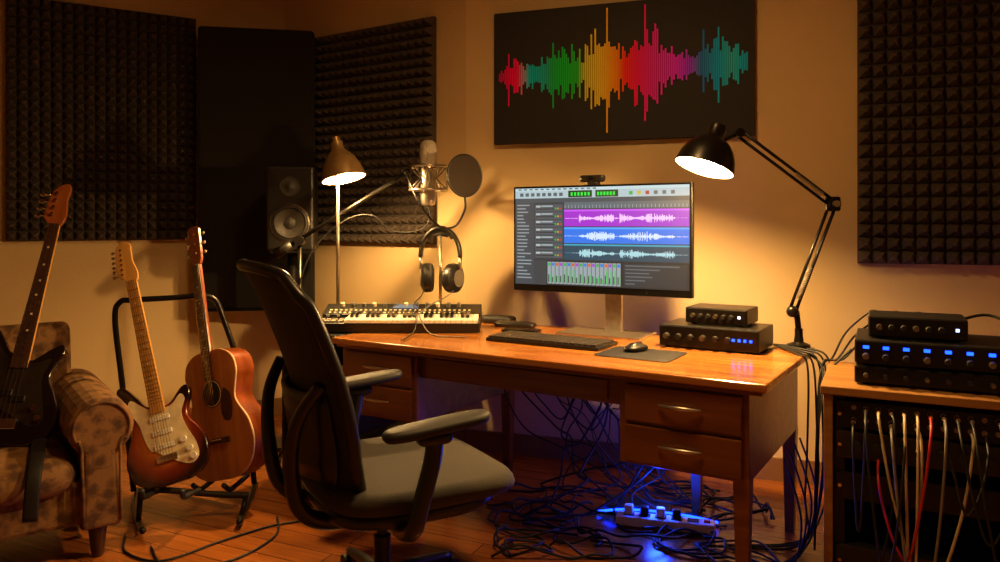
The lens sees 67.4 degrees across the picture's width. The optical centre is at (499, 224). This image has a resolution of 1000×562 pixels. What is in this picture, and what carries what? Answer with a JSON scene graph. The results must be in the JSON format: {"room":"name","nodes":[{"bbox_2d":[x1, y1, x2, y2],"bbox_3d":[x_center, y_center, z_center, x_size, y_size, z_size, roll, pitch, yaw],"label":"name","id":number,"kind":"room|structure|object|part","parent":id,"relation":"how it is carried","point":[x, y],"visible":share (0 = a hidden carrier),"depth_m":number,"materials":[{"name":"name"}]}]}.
{"room":"studio","nodes":[
{"label":"studio","id":0,"kind":"room"},
{"bbox_2d":[0,0,284,407],"bbox_3d":[-2.543,-0.200,4.394,2.510,2.900,0.120,0,0,-30],"label":"wall","id":1,"kind":"structure","parent":0,"point":[82,292],"depth_m":4.52,"materials":[{"name":"paint"}]},
{"bbox_2d":[5,0,195,240],"bbox_3d":[-2.312,-0.595,4.402,0.990,1.370,0.080,0,0,-30],"label":"panel","id":2,"kind":"object","parent":1,"relation":"attached to","point":[100,102],"visible":1,"depth_m":4.37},
{"bbox_2d":[189,397,281,415],"bbox_3d":[-2.508,1.195,4.335,2.510,0.110,0.018,0,0,-30],"label":"baseboard","id":3,"kind":"structure","parent":1,"relation":"attached to","point":[277,401],"depth_m":4.93,"materials":[{"name":"paint"}]},
{"bbox_2d":[198,26,314,311],"bbox_3d":[-1.490,-0.339,4.607,0.683,1.722,0.104,0,0,-10],"label":"trap","id":4,"kind":"object","parent":1,"relation":"attached to","point":[256,87],"visible":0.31,"depth_m":4.55,"materials":[{"name":"fabric"}]},
{"bbox_3d":[-1.490,0.516,4.607,0.683,0.012,0.104,0,0,-10],"label":"frame","id":5,"kind":"part","parent":4,"relation":"part of","materials":[{"name":"black metal"}]},
{"bbox_2d":[285,0,465,415],"bbox_3d":[-0.776,-0.200,4.634,1.458,2.900,0.120,0,0,32],"label":"wall","id":6,"kind":"structure","parent":0,"point":[370,273],"depth_m":4.43,"materials":[{"name":"paint"}]},
{"bbox_2d":[315,16,435,243],"bbox_3d":[-0.790,-0.540,4.515,0.955,1.300,0.080,0,0,32],"label":"panel","id":7,"kind":"object","parent":6,"relation":"attached to","point":[375,87],"visible":0.83,"depth_m":4.46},
{"bbox_2d":[454,429,464,441],"bbox_3d":[-0.813,1.195,4.576,1.458,0.110,0.018,0,0,32],"label":"baseboard","id":8,"kind":"structure","parent":6,"relation":"attached to","point":[460,435],"depth_m":4.20,"materials":[{"name":"paint"}]},
{"bbox_2d":[0,415,823,561],"bbox_3d":[-0.450,1.300,1.595,6.560,0.100,7.050,0,0,0],"label":"floor","id":9,"kind":"structure","parent":0,"point":[175,526],"depth_m":3.05,"materials":[{"name":"brown wood"}]},
{"bbox_2d":[0,321,133,557],"bbox_3d":[-1.988,0.840,2.890,0.914,0.820,0.825,0,0,-37],"label":"upholstered armchair","id":10,"kind":"object","parent":9,"relation":"on","point":[81,480],"visible":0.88,"depth_m":2.78,"materials":[{"name":"fabric"}]},
{"bbox_3d":[-2.170,0.740,3.132,0.660,0.620,0.220,0,0,-37],"label":"backrest","id":11,"kind":"part","parent":10,"relation":"part of","materials":[{"name":"fabric"}]},
{"bbox_2d":[0,184,71,446],"bbox_3d":[-1.937,0.334,3.064,0.340,1.032,0.552,0,0,-17],"label":"bass guitar","id":12,"kind":"object","parent":10,"relation":"on","point":[29,405],"visible":1,"depth_m":2.94,"materials":[{"name":"black wood"}]},
{"bbox_3d":[-1.788,0.702,2.877,0.024,0.024,0.018,3,-29,-13],"label":"knob","id":13,"kind":"part","parent":12,"relation":"part of","materials":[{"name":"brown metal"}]},
{"bbox_2d":[22,438,47,522],"bbox_3d":[-1.680,0.919,2.721,0.058,0.224,0.268,0,0,-25],"label":"strap","id":14,"kind":"object","parent":12,"relation":"attached to","point":[37,450],"visible":1,"depth_m":2.62,"materials":[{"name":"leather"}]},
{"bbox_3d":[-1.766,0.738,2.862,0.024,0.024,0.018,3,-29,-13],"label":"knob","id":15,"kind":"part","parent":12,"relation":"part of","materials":[{"name":"brown metal"}]},
{"bbox_2d":[0,434,75,506],"bbox_3d":[-1.920,0.910,2.800,0.550,0.160,0.600,0,0,-37],"label":"seat cushion","id":16,"kind":"object","parent":10,"relation":"on","point":[58,480],"depth_m":2.70,"materials":[{"name":"fabric"}]},
{"bbox_3d":[-1.702,0.886,3.084,0.224,0.487,0.730,0,0,-37],"label":"arm","id":17,"kind":"part","parent":10,"relation":"part of","materials":[{"name":"fabric"}]},
{"bbox_3d":[-1.522,1.180,2.837,0.068,0.140,0.068,0,0,-37],"label":"leg","id":18,"kind":"part","parent":10,"relation":"part of","materials":[{"name":"brown wood"}]},
{"bbox_2d":[112,293,257,533],"bbox_3d":[-1.403,0.780,3.235,0.631,0.927,0.596,0,0,-11],"label":"guitar stand","id":19,"kind":"object","parent":9,"relation":"on","point":[140,494],"visible":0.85,"depth_m":3.37,"materials":[{"name":"black metal"}]},
{"bbox_2d":[111,242,210,488],"bbox_3d":[-1.493,0.580,3.172,0.567,1.012,0.228,0,0,23],"label":"electric guitar","id":20,"kind":"object","parent":19,"relation":"on","point":[168,447],"visible":0.98,"depth_m":3.12,"materials":[{"name":"brown wood"}]},
{"bbox_3d":[-1.312,0.885,3.109,0.025,0.024,0.017,-16,-16,-11],"label":"knob","id":21,"kind":"part","parent":20,"relation":"part of","materials":[{"name":"white plastic"}]},
{"bbox_3d":[-1.282,0.918,3.101,0.025,0.024,0.017,-16,-16,-11],"label":"knob","id":22,"kind":"part","parent":20,"relation":"part of","materials":[{"name":"white plastic"}]},
{"bbox_3d":[-1.263,0.948,3.093,0.025,0.024,0.017,-16,-16,-11],"label":"knob","id":23,"kind":"part","parent":20,"relation":"part of","materials":[{"name":"white plastic"}]},
{"bbox_3d":[-1.290,1.134,3.172,0.434,0.077,0.036,0,0,-14],"label":"rail","id":24,"kind":"part","parent":19,"relation":"part of","materials":[{"name":"metal"}]},
{"bbox_2d":[185,226,264,481],"bbox_3d":[-1.263,0.576,3.393,0.531,1.139,0.168,0,0,26],"label":"acoustic guitar","id":25,"kind":"object","parent":19,"relation":"on","point":[224,404],"visible":0.91,"depth_m":3.33,"materials":[{"name":"brown wood"}]},
{"bbox_2d":[122,520,299,561],"bbox_3d":[-1.031,1.238,3.109,0.953,0.024,0.327,0,0,-33],"label":"cable","id":26,"kind":"object","parent":9,"relation":"on","point":[296,521],"visible":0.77,"depth_m":2.91,"materials":[{"name":"black rubber"}]},
{"bbox_2d":[150,516,279,561],"bbox_3d":[-1.059,1.244,2.924,0.515,0.009,0.312,0,0,-37],"label":"cable","id":27,"kind":"object","parent":9,"relation":"on","point":[277,517],"visible":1,"depth_m":2.87,"materials":[{"name":"rubber"}]},
{"bbox_2d":[270,250,314,451],"bbox_3d":[-1.168,0.696,4.240,0.240,1.109,0.260,0,0,-8],"label":"speaker stand","id":28,"kind":"object","parent":9,"relation":"on","point":[292,256],"visible":0.27,"depth_m":4.20,"materials":[{"name":"black metal"}]},
{"bbox_3d":[-1.170,1.240,4.255,0.240,0.020,0.230,0,0,-8],"label":"plate","id":29,"kind":"part","parent":28,"relation":"part of","materials":[{"name":"metal"}]},
{"bbox_2d":[267,166,317,250],"bbox_3d":[-1.165,-0.090,4.218,0.250,0.460,0.283,0,0,-8],"label":"monitor speaker","id":30,"kind":"object","parent":28,"relation":"on","point":[292,192],"visible":0.92,"depth_m":4.09},
{"bbox_3d":[-1.147,-0.010,4.093,0.212,0.212,0.012,0,0,-8],"label":"woofer trim","id":31,"kind":"part","parent":30,"relation":"part of","materials":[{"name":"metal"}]},
{"bbox_3d":[-1.166,0.148,4.225,0.220,0.014,0.230,0,0,-8],"label":"plate","id":32,"kind":"part","parent":28,"relation":"part of","materials":[{"name":"black metal"}]},
{"bbox_2d":[273,169,410,458],"bbox_3d":[-0.821,0.478,3.841,0.732,1.535,0.276,0,0,0],"label":"microphone stand","id":33,"kind":"object","parent":9,"relation":"on","point":[300,240],"visible":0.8,"depth_m":3.86,"materials":[{"name":"metal"}]},
{"bbox_2d":[280,206,430,461],"bbox_3d":[-0.739,0.573,3.815,0.770,1.344,0.138,0,0,0],"label":"microphone cable","id":34,"kind":"object","parent":33,"relation":"attached to","point":[383,224],"depth_m":3.85,"materials":[{"name":"rubber"}]},
{"bbox_2d":[406,140,447,205],"bbox_3d":[-0.374,-0.269,3.850,0.217,0.338,0.204,0,0,0],"label":"microphone","id":35,"kind":"object","parent":33,"relation":"attached to","point":[428,165],"visible":0.99,"depth_m":3.81,"materials":[{"name":"metal"}]},
{"bbox_2d":[420,140,436,166],"bbox_3d":[-0.368,-0.361,3.850,0.088,0.153,0.088,0,0,0],"label":"grille","id":36,"kind":"object","parent":35,"relation":"attached to","point":[428,149],"depth_m":3.81,"materials":[{"name":"silver metal"}]},
{"bbox_2d":[407,154,482,228],"bbox_3d":[-0.297,-0.166,3.741,0.398,0.376,0.164,0,0,10],"label":"filter","id":37,"kind":"object","parent":33,"relation":"attached to","point":[464,176],"visible":1,"depth_m":3.72,"materials":[{"name":"black fabric"}]},
{"bbox_2d":[282,333,406,479],"bbox_3d":[-0.696,0.876,3.786,0.355,0.748,0.742,0,0,32],"label":"drawer cabinet","id":38,"kind":"object","parent":9,"relation":"on","point":[369,426],"visible":0.02,"depth_m":3.59,"materials":[{"name":"brown wood"}]},
{"bbox_3d":[-1.022,0.885,3.573,0.024,0.730,0.024,0,0,32],"label":"post","id":39,"kind":"part","parent":38,"relation":"part of","materials":[{"name":"wood"}]},
{"bbox_3d":[-0.747,0.885,3.400,0.024,0.730,0.024,0,0,32],"label":"post","id":40,"kind":"part","parent":38,"relation":"part of","materials":[{"name":"black wood"}]},
{"bbox_2d":[236,259,514,561],"bbox_3d":[-0.406,0.675,2.438,0.863,1.147,0.816,0,0,-29],"label":"office chair","id":41,"kind":"object","parent":9,"relation":"on","point":[415,474],"visible":1,"depth_m":2.19,"materials":[{"name":"black plastic"}]},
{"bbox_3d":[-0.618,0.683,2.454,0.330,0.488,0.155,0,0,10],"label":"arm","id":42,"kind":"part","parent":41,"relation":"part of","materials":[{"name":"black plastic"}]},
{"bbox_3d":[-0.633,0.473,2.314,0.340,0.742,0.557,0,0,-29],"label":"frame","id":43,"kind":"part","parent":41,"relation":"part of","materials":[{"name":"black plastic"}]},
{"bbox_3d":[-0.507,0.683,2.252,0.155,0.488,0.330,0,0,23],"label":"arm","id":44,"kind":"part","parent":41,"relation":"part of","materials":[{"name":"black plastic"}]},
{"bbox_3d":[-0.503,0.759,2.664,0.113,0.339,0.276,0,0,-29],"label":"arm post","id":45,"kind":"part","parent":41,"relation":"part of","materials":[{"name":"black plastic"}]},
{"bbox_3d":[-0.465,1.157,2.595,0.053,0.075,0.294,0,0,-29],"label":"leg","id":46,"kind":"part","parent":41,"relation":"part of","materials":[{"name":"black plastic"}]},
{"bbox_2d":[302,437,514,517],"bbox_3d":[-0.310,0.820,2.491,0.640,0.098,0.630,0,0,-29],"label":"seat cushion","id":47,"kind":"object","parent":41,"relation":"on","point":[468,478],"depth_m":2.29,"materials":[{"name":"grey fabric"}]},
{"bbox_3d":[-0.268,0.759,2.236,0.113,0.339,0.276,0,0,-29],"label":"arm post","id":48,"kind":"part","parent":41,"relation":"part of","materials":[{"name":"black plastic"}]},
{"bbox_3d":[-0.276,1.157,2.574,0.053,0.075,0.294,0,0,41],"label":"leg","id":49,"kind":"part","parent":41,"relation":"part of","materials":[{"name":"black plastic"}]},
{"bbox_2d":[332,323,814,561],"bbox_3d":[0.266,0.875,3.197,1.870,0.750,0.874,0,0,32],"label":"wooden desk","id":50,"kind":"object","parent":9,"relation":"on","point":[720,414],"visible":0.86,"depth_m":2.74,"materials":[{"name":"brown wood"}]},
{"bbox_2d":[321,136,365,303],"bbox_3d":[-0.777,0.030,3.723,0.226,0.943,0.244,0,0,0],"label":"task lamp","id":51,"kind":"object","parent":50,"relation":"on","point":[340,166],"visible":0.91,"depth_m":3.70,"materials":[{"name":"metal"}]},
{"bbox_3d":[-0.772,-0.323,3.712,0.214,0.238,0.218,0,0,0],"label":"lamp shade","id":52,"kind":"part","parent":51,"relation":"part of","materials":[{"name":"brown metal"}]},
{"bbox_3d":[-0.772,-0.293,3.712,0.208,0.180,0.212,0,0,0],"label":"lamp shade","id":53,"kind":"part","parent":51,"relation":"part of","materials":[{"name":"white metal"}]},
{"bbox_3d":[-0.777,-0.253,3.715,0.054,0.054,0.054,0,0,0],"label":"bulb","id":54,"kind":"part","parent":51,"relation":"part of","materials":[{"name":"white glass"}]},
{"bbox_3d":[-0.540,0.609,3.202,0.152,0.015,0.024,0,0,32],"label":"handle","id":55,"kind":"part","parent":50,"relation":"part of","materials":[{"name":"metal"}]},
{"bbox_3d":[-0.540,0.749,3.202,0.152,0.015,0.024,0,0,32],"label":"handle","id":56,"kind":"part","parent":50,"relation":"part of","materials":[{"name":"metal"}]},
{"bbox_3d":[-0.525,0.614,3.222,0.375,0.128,0.018,0,0,32],"label":"drawer","id":57,"kind":"part","parent":50,"relation":"part of","materials":[{"name":"brown wood"}]},
{"bbox_3d":[-0.525,0.754,3.222,0.375,0.128,0.018,0,0,32],"label":"drawer","id":58,"kind":"part","parent":50,"relation":"part of","materials":[{"name":"brown wood"}]},
{"bbox_2d":[322,302,481,332],"bbox_3d":[-0.475,0.440,3.598,0.770,0.119,0.272,0,0,1],"label":"keyboard","id":59,"kind":"object","parent":50,"relation":"on","point":[337,318],"visible":0.99,"depth_m":3.51,"materials":[{"name":"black plastic"}]},
{"bbox_3d":[-0.474,0.417,3.666,0.764,0.040,0.123,0,5,1],"label":"control panel","id":60,"kind":"part","parent":59,"relation":"part of","materials":[{"name":"black plastic"}]},
{"bbox_2d":[401,289,424,340],"bbox_3d":[-0.402,0.412,3.535,0.042,0.169,0.672,0,0,0],"label":"headphone cable","id":61,"kind":"object","parent":50,"relation":"on","point":[424,289],"visible":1,"depth_m":3.45,"materials":[{"name":"rubber"}]},
{"bbox_2d":[432,232,447,303],"bbox_3d":[-0.310,0.269,3.900,0.140,0.462,0.140,0,0,12],"label":"stand","id":62,"kind":"object","parent":50,"relation":"on","point":[440,234],"visible":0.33,"depth_m":3.89,"materials":[{"name":"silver metal"}]},
{"bbox_2d":[418,226,463,292],"bbox_3d":[-0.310,0.178,3.898,0.240,0.350,0.154,0,0,12],"label":"headphones","id":63,"kind":"object","parent":62,"relation":"on","point":[452,276],"visible":0.97,"depth_m":3.86,"materials":[{"name":"black plastic"}]},
{"bbox_2d":[420,263,428,292],"bbox_3d":[-0.391,0.275,3.912,0.060,0.156,0.155,0,0,0],"label":"cup","id":64,"kind":"object","parent":63,"relation":"on","point":[424,268],"depth_m":3.85,"materials":[{"name":"black leather"}]},
{"bbox_2d":[443,263,463,292],"bbox_3d":[-0.231,0.275,3.876,0.042,0.156,0.156,0,0,31],"label":"cup","id":65,"kind":"object","parent":63,"relation":"on","point":[453,273],"depth_m":3.84,"materials":[{"name":"black plastic"}]},
{"bbox_2d":[419,291,465,337],"bbox_3d":[-0.288,0.413,3.571,0.201,0.173,0.580,0,0,-8],"label":"headphone cable","id":66,"kind":"object","parent":50,"relation":"on","point":[452,291],"visible":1,"depth_m":3.39,"materials":[{"name":"rubber"}]},
{"bbox_2d":[482,314,515,323],"bbox_3d":[-0.010,0.480,3.820,0.180,0.040,0.090,0,0,25],"label":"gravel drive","id":67,"kind":"object","parent":50,"relation":"on","point":[488,318],"visible":0.77,"depth_m":3.79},
{"bbox_3d":[0.041,1.035,3.778,0.052,0.430,0.052,0,0,32],"label":"leg","id":68,"kind":"part","parent":50,"relation":"part of","materials":[{"name":"brown wood"}]},
{"bbox_2d":[494,320,536,327],"bbox_3d":[0.075,0.484,3.670,0.210,0.031,0.076,0,0,22],"label":"remote control","id":69,"kind":"object","parent":50,"relation":"on","point":[520,324],"visible":0.93,"depth_m":3.64,"materials":[{"name":"black plastic"}]},
{"bbox_3d":[0.053,0.589,2.896,0.790,0.073,0.014,0,0,32],"label":"apron drawer","id":70,"kind":"part","parent":50,"relation":"part of","materials":[{"name":"brown wood"}]},
{"bbox_2d":[501,327,541,332],"bbox_3d":[0.100,0.493,3.510,0.180,0.014,0.090,0,0,20],"label":"smartphone","id":71,"kind":"object","parent":50,"relation":"on","point":[535,330],"visible":0.73,"depth_m":3.49,"materials":[{"name":"black plastic"}]},
{"bbox_2d":[486,330,617,351],"bbox_3d":[0.215,0.488,3.180,0.530,0.024,0.200,0,0,32],"label":"keyboard","id":72,"kind":"object","parent":50,"relation":"on","point":[516,337],"visible":1,"depth_m":3.12,"materials":[{"name":"black plastic"}]},
{"bbox_3d":[0.269,0.535,3.203,1.840,0.014,0.830,0,0,32],"label":"moulding","id":73,"kind":"part","parent":50,"relation":"part of","materials":[{"name":"brown wood"}]},
{"bbox_2d":[514,182,693,340],"bbox_3d":[0.453,0.157,3.459,0.880,0.686,0.240,0,0,30],"label":"computer monitor","id":74,"kind":"object","parent":50,"relation":"on","point":[615,241],"visible":1,"depth_m":3.43,"materials":[{"name":"black plastic"}]},
{"bbox_2d":[580,175,604,184],"bbox_3d":[0.429,-0.208,3.465,0.124,0.046,0.054,0,0,30],"label":"webcam","id":75,"kind":"object","parent":74,"relation":"on","point":[590,179],"visible":1,"depth_m":3.44,"materials":[{"name":"black plastic"}]},
{"bbox_2d":[594,346,686,361],"bbox_3d":[0.545,0.498,2.900,0.300,0.004,0.250,0,0,32],"label":"mouse pad","id":76,"kind":"object","parent":50,"relation":"on","point":[654,355],"visible":0.94,"depth_m":2.87,"materials":[{"name":"fabric"}]},
{"bbox_2d":[623,341,647,351],"bbox_3d":[0.535,0.477,2.955,0.116,0.037,0.068,0,0,-40],"label":"computer mouse","id":77,"kind":"object","parent":76,"relation":"on","point":[638,346],"visible":1,"depth_m":2.93,"materials":[{"name":"black plastic"}]},
{"bbox_3d":[0.591,0.609,2.490,0.152,0.015,0.024,0,0,32],"label":"handle","id":78,"kind":"part","parent":50,"relation":"part of","materials":[{"name":"metal"}]},
{"bbox_3d":[0.591,0.749,2.490,0.152,0.015,0.024,0,0,32],"label":"handle","id":79,"kind":"part","parent":50,"relation":"part of","materials":[{"name":"metal"}]},
{"bbox_3d":[0.607,0.614,2.509,0.400,0.128,0.018,0,0,32],"label":"drawer","id":80,"kind":"part","parent":50,"relation":"part of","materials":[{"name":"brown wood"}]},
{"bbox_3d":[0.607,0.754,2.509,0.400,0.128,0.018,0,0,32],"label":"drawer","id":81,"kind":"part","parent":50,"relation":"part of","materials":[{"name":"brown wood"}]},
{"bbox_3d":[0.857,1.035,3.264,0.052,0.430,0.052,0,0,32],"label":"leg","id":82,"kind":"part","parent":50,"relation":"part of","materials":[{"name":"brown wood"}]},
{"bbox_2d":[659,318,772,353],"bbox_3d":[0.884,0.454,3.080,0.400,0.092,0.276,0,0,32],"label":"audio interface","id":83,"kind":"object","parent":50,"relation":"on","point":[754,338],"visible":1,"depth_m":2.98,"materials":[{"name":"black plastic"}]},
{"bbox_3d":[0.677,0.451,3.060,0.026,0.026,0.022,0,0,32],"label":"knob","id":84,"kind":"part","parent":83,"relation":"part of","materials":[{"name":"metal"}]},
{"bbox_3d":[0.719,0.451,3.033,0.026,0.026,0.022,0,0,32],"label":"knob","id":85,"kind":"part","parent":83,"relation":"part of","materials":[{"name":"metal"}]},
{"bbox_3d":[0.761,0.451,3.007,0.026,0.026,0.022,0,0,32],"label":"knob","id":86,"kind":"part","parent":83,"relation":"part of","materials":[{"name":"metal"}]},
{"bbox_3d":[0.803,0.451,2.981,0.026,0.026,0.022,0,0,32],"label":"knob","id":87,"kind":"part","parent":83,"relation":"part of","materials":[{"name":"metal"}]},
{"bbox_3d":[0.845,0.451,2.955,0.026,0.026,0.022,0,0,32],"label":"knob","id":88,"kind":"part","parent":83,"relation":"part of","materials":[{"name":"rubber"}]},
{"bbox_2d":[686,303,757,326],"bbox_3d":[0.915,0.373,3.104,0.250,0.070,0.216,0,0,32],"label":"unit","id":89,"kind":"object","parent":83,"relation":"on","point":[708,313],"visible":1,"depth_m":3.04,"materials":[{"name":"black plastic"}]},
{"bbox_3d":[0.887,0.451,2.928,0.026,0.026,0.022,0,0,32],"label":"knob","id":90,"kind":"part","parent":83,"relation":"part of","materials":[{"name":"metal"}]},
{"bbox_3d":[0.789,1.035,2.432,0.052,0.430,0.052,0,0,32],"label":"leg","id":91,"kind":"part","parent":50,"relation":"part of","materials":[{"name":"brown wood"}]},
{"bbox_2d":[675,122,840,348],"bbox_3d":[1.035,0.047,2.967,0.688,0.904,0.237,0,0,-4],"label":"desk lamp","id":92,"kind":"object","parent":50,"relation":"on","point":[709,154],"visible":0.99,"depth_m":3.00,"materials":[{"name":"black metal"}]},
{"bbox_3d":[0.806,-0.273,2.952,0.222,0.178,0.229,0,0,0],"label":"lamp shade","id":93,"kind":"part","parent":92,"relation":"part of","materials":[{"name":"white metal"}]},
{"bbox_3d":[0.807,-0.295,2.952,0.228,0.221,0.235,0,0,0],"label":"lamp shade","id":94,"kind":"part","parent":92,"relation":"part of","materials":[{"name":"black metal"}]},
{"bbox_3d":[0.811,-0.245,2.954,0.068,0.068,0.068,0,0,0],"label":"bulb","id":95,"kind":"part","parent":92,"relation":"part of","materials":[{"name":"white glass"}]},
{"bbox_3d":[1.345,-0.085,3.030,0.060,0.060,0.020,0,0,0],"label":"elbow plate","id":96,"kind":"part","parent":92,"relation":"part of","materials":[{"name":"black metal"}]},
{"bbox_3d":[1.183,1.035,3.058,0.052,0.430,0.052,0,0,32],"label":"leg","id":97,"kind":"part","parent":50,"relation":"part of","materials":[{"name":"brown wood"}]},
{"bbox_2d":[603,494,670,514],"bbox_3d":[0.599,1.228,3.268,0.280,0.036,0.144,0,0,16],"label":"cables","id":98,"kind":"object","parent":9,"relation":"on","point":[627,499],"visible":0.34,"depth_m":3.26,"materials":[{"name":"black plastic"}]},
{"bbox_2d":[598,508,717,523],"bbox_3d":[0.656,1.221,3.158,0.503,0.043,0.036,0,0,16],"label":"led strip","id":99,"kind":"object","parent":9,"relation":"on","point":[616,509],"visible":0.55,"depth_m":3.15,"materials":[{"name":"plastic"}]},
{"bbox_2d":[615,503,715,534],"bbox_3d":[0.680,1.206,3.090,0.400,0.081,0.070,0,0,16],"label":"power strip","id":100,"kind":"object","parent":9,"relation":"on","point":[627,517],"visible":0.98,"depth_m":3.08,"materials":[{"name":"white plastic"}]},
{"bbox_2d":[687,518,698,522],"bbox_3d":[0.788,1.204,3.059,0.045,0.003,0.040,0,0,16],"label":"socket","id":101,"kind":"object","parent":100,"relation":"attached to","point":[689,520],"depth_m":3.05,"materials":[{"name":"plastic"}]},
{"bbox_2d":[487,312,999,561],"bbox_3d":[0.945,0.780,3.083,2.166,0.950,0.952,0,0,12],"label":"cable tangle","id":102,"kind":"object","parent":9,"relation":"on","point":[812,526],"visible":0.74,"depth_m":3.03,"materials":[{"name":"black rubber"}]},
{"bbox_2d":[820,361,999,561],"bbox_3d":[1.538,0.890,2.517,0.820,0.720,0.510,0,0,27],"label":"base cabinet","id":103,"kind":"object","parent":9,"relation":"on","point":[845,399],"visible":0.69,"depth_m":2.42,"materials":[{"name":"brown wood"}]},
{"bbox_3d":[1.125,0.870,2.481,0.028,0.620,0.008,0,0,27],"label":"rail","id":104,"kind":"part","parent":103,"relation":"part of","materials":[{"name":"black metal"}]},
{"bbox_2d":[851,407,999,561],"bbox_3d":[1.302,0.917,2.279,0.603,0.658,0.163,0,0,27],"label":"cables","id":105,"kind":"object","parent":103,"relation":"attached to","point":[907,553],"visible":1,"depth_m":2.26,"materials":[{"name":"multicoloured rubber"}]},
{"bbox_2d":[854,363,999,393],"bbox_3d":[1.498,0.499,2.505,0.560,0.062,0.346,0,0,27],"label":"audio interface","id":106,"kind":"object","parent":103,"relation":"on","point":[968,381],"visible":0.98,"depth_m":2.40,"materials":[{"name":"black plastic"}]},
{"bbox_2d":[855,328,999,373],"bbox_3d":[1.503,0.425,2.514,0.560,0.085,0.346,0,0,27],"label":"rack audio unit","id":107,"kind":"object","parent":106,"relation":"on","point":[980,353],"visible":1,"depth_m":2.42,"materials":[{"name":"black metal"}]},
{"bbox_3d":[1.211,0.434,2.481,0.024,0.024,0.022,0,0,27],"label":"knob","id":108,"kind":"part","parent":107,"relation":"part of","materials":[{"name":"metal"}]},
{"bbox_3d":[1.263,0.434,2.454,0.024,0.024,0.022,0,0,27],"label":"knob","id":109,"kind":"part","parent":107,"relation":"part of","materials":[{"name":"plastic"}]},
{"bbox_3d":[1.316,0.434,2.428,0.024,0.024,0.022,0,0,27],"label":"knob","id":110,"kind":"part","parent":107,"relation":"part of","materials":[{"name":"plastic"}]},
{"bbox_2d":[868,310,967,342],"bbox_3d":[1.418,0.345,2.557,0.290,0.075,0.226,0,0,27],"label":"amplifier","id":111,"kind":"object","parent":107,"relation":"on","point":[897,324],"visible":1,"depth_m":2.49,"materials":[{"name":"black plastic"}]},
{"bbox_3d":[1.274,0.343,2.517,0.021,0.021,0.022,0,0,27],"label":"knob","id":112,"kind":"part","parent":111,"relation":"part of","materials":[{"name":"metal"}]},
{"bbox_3d":[1.306,0.343,2.500,0.021,0.021,0.022,0,0,27],"label":"knob","id":113,"kind":"part","parent":111,"relation":"part of","materials":[{"name":"rubber"}]},
{"bbox_3d":[1.338,0.343,2.484,0.021,0.021,0.022,0,0,27],"label":"knob","id":114,"kind":"part","parent":111,"relation":"part of","materials":[{"name":"rubber"}]},
{"bbox_3d":[1.370,0.343,2.467,0.021,0.021,0.022,0,0,27],"label":"knob","id":115,"kind":"part","parent":111,"relation":"part of","materials":[{"name":"metal"}]},
{"bbox_3d":[1.402,0.343,2.451,0.021,0.021,0.022,0,0,27],"label":"knob","id":116,"kind":"part","parent":111,"relation":"part of","materials":[{"name":"rubber"}]},
{"bbox_3d":[1.434,0.343,2.435,0.021,0.021,0.022,0,0,27],"label":"knob","id":117,"kind":"part","parent":111,"relation":"part of","materials":[{"name":"metal"}]},
{"bbox_3d":[1.368,0.434,2.401,0.024,0.024,0.022,0,0,27],"label":"knob","id":118,"kind":"part","parent":107,"relation":"part of","materials":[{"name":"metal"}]},
{"bbox_3d":[1.420,0.434,2.374,0.024,0.024,0.022,0,0,27],"label":"knob","id":119,"kind":"part","parent":107,"relation":"part of","materials":[{"name":"plastic"}]},
{"bbox_3d":[1.473,0.434,2.348,0.024,0.024,0.022,0,0,27],"label":"knob","id":120,"kind":"part","parent":107,"relation":"part of","materials":[{"name":"plastic"}]},
{"bbox_3d":[1.525,0.434,2.321,0.024,0.024,0.022,0,0,27],"label":"knob","id":121,"kind":"part","parent":107,"relation":"part of","materials":[{"name":"metal"}]},
{"bbox_3d":[1.468,0.496,2.339,0.017,0.017,0.022,0,0,27],"label":"knob","id":122,"kind":"part","parent":106,"relation":"part of","materials":[{"name":"plastic"}]},
{"bbox_3d":[1.521,0.496,2.312,0.017,0.017,0.022,0,0,27],"label":"knob","id":123,"kind":"part","parent":106,"relation":"part of","materials":[{"name":"metal"}]},
{"bbox_2d":[466,0,999,461],"bbox_3d":[1.274,-0.200,3.770,3.048,2.900,0.120,0,0,19],"label":"wall","id":124,"kind":"structure","parent":0,"point":[755,230],"depth_m":3.70,"materials":[{"name":"paint"}]},
{"bbox_2d":[494,0,754,144],"bbox_3d":[0.612,-0.797,3.901,1.350,0.715,0.033,0,0,18],"label":"wall art","id":125,"kind":"object","parent":124,"relation":"attached to","point":[638,69],"visible":1,"depth_m":3.88,"materials":[{"name":"fabric"}]},
{"bbox_2d":[465,429,823,484],"bbox_3d":[1.252,1.195,3.704,3.048,0.110,0.018,0,0,19],"label":"baseboard","id":126,"kind":"structure","parent":124,"relation":"attached to","point":[482,440],"depth_m":4.01,"materials":[{"name":"paint"}]},
{"bbox_2d":[857,0,999,264],"bbox_3d":[2.024,-0.595,3.406,0.720,1.550,0.080,0,0,18],"label":"panel","id":127,"kind":"object","parent":124,"relation":"attached to","point":[928,71],"visible":1,"depth_m":3.42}
]}

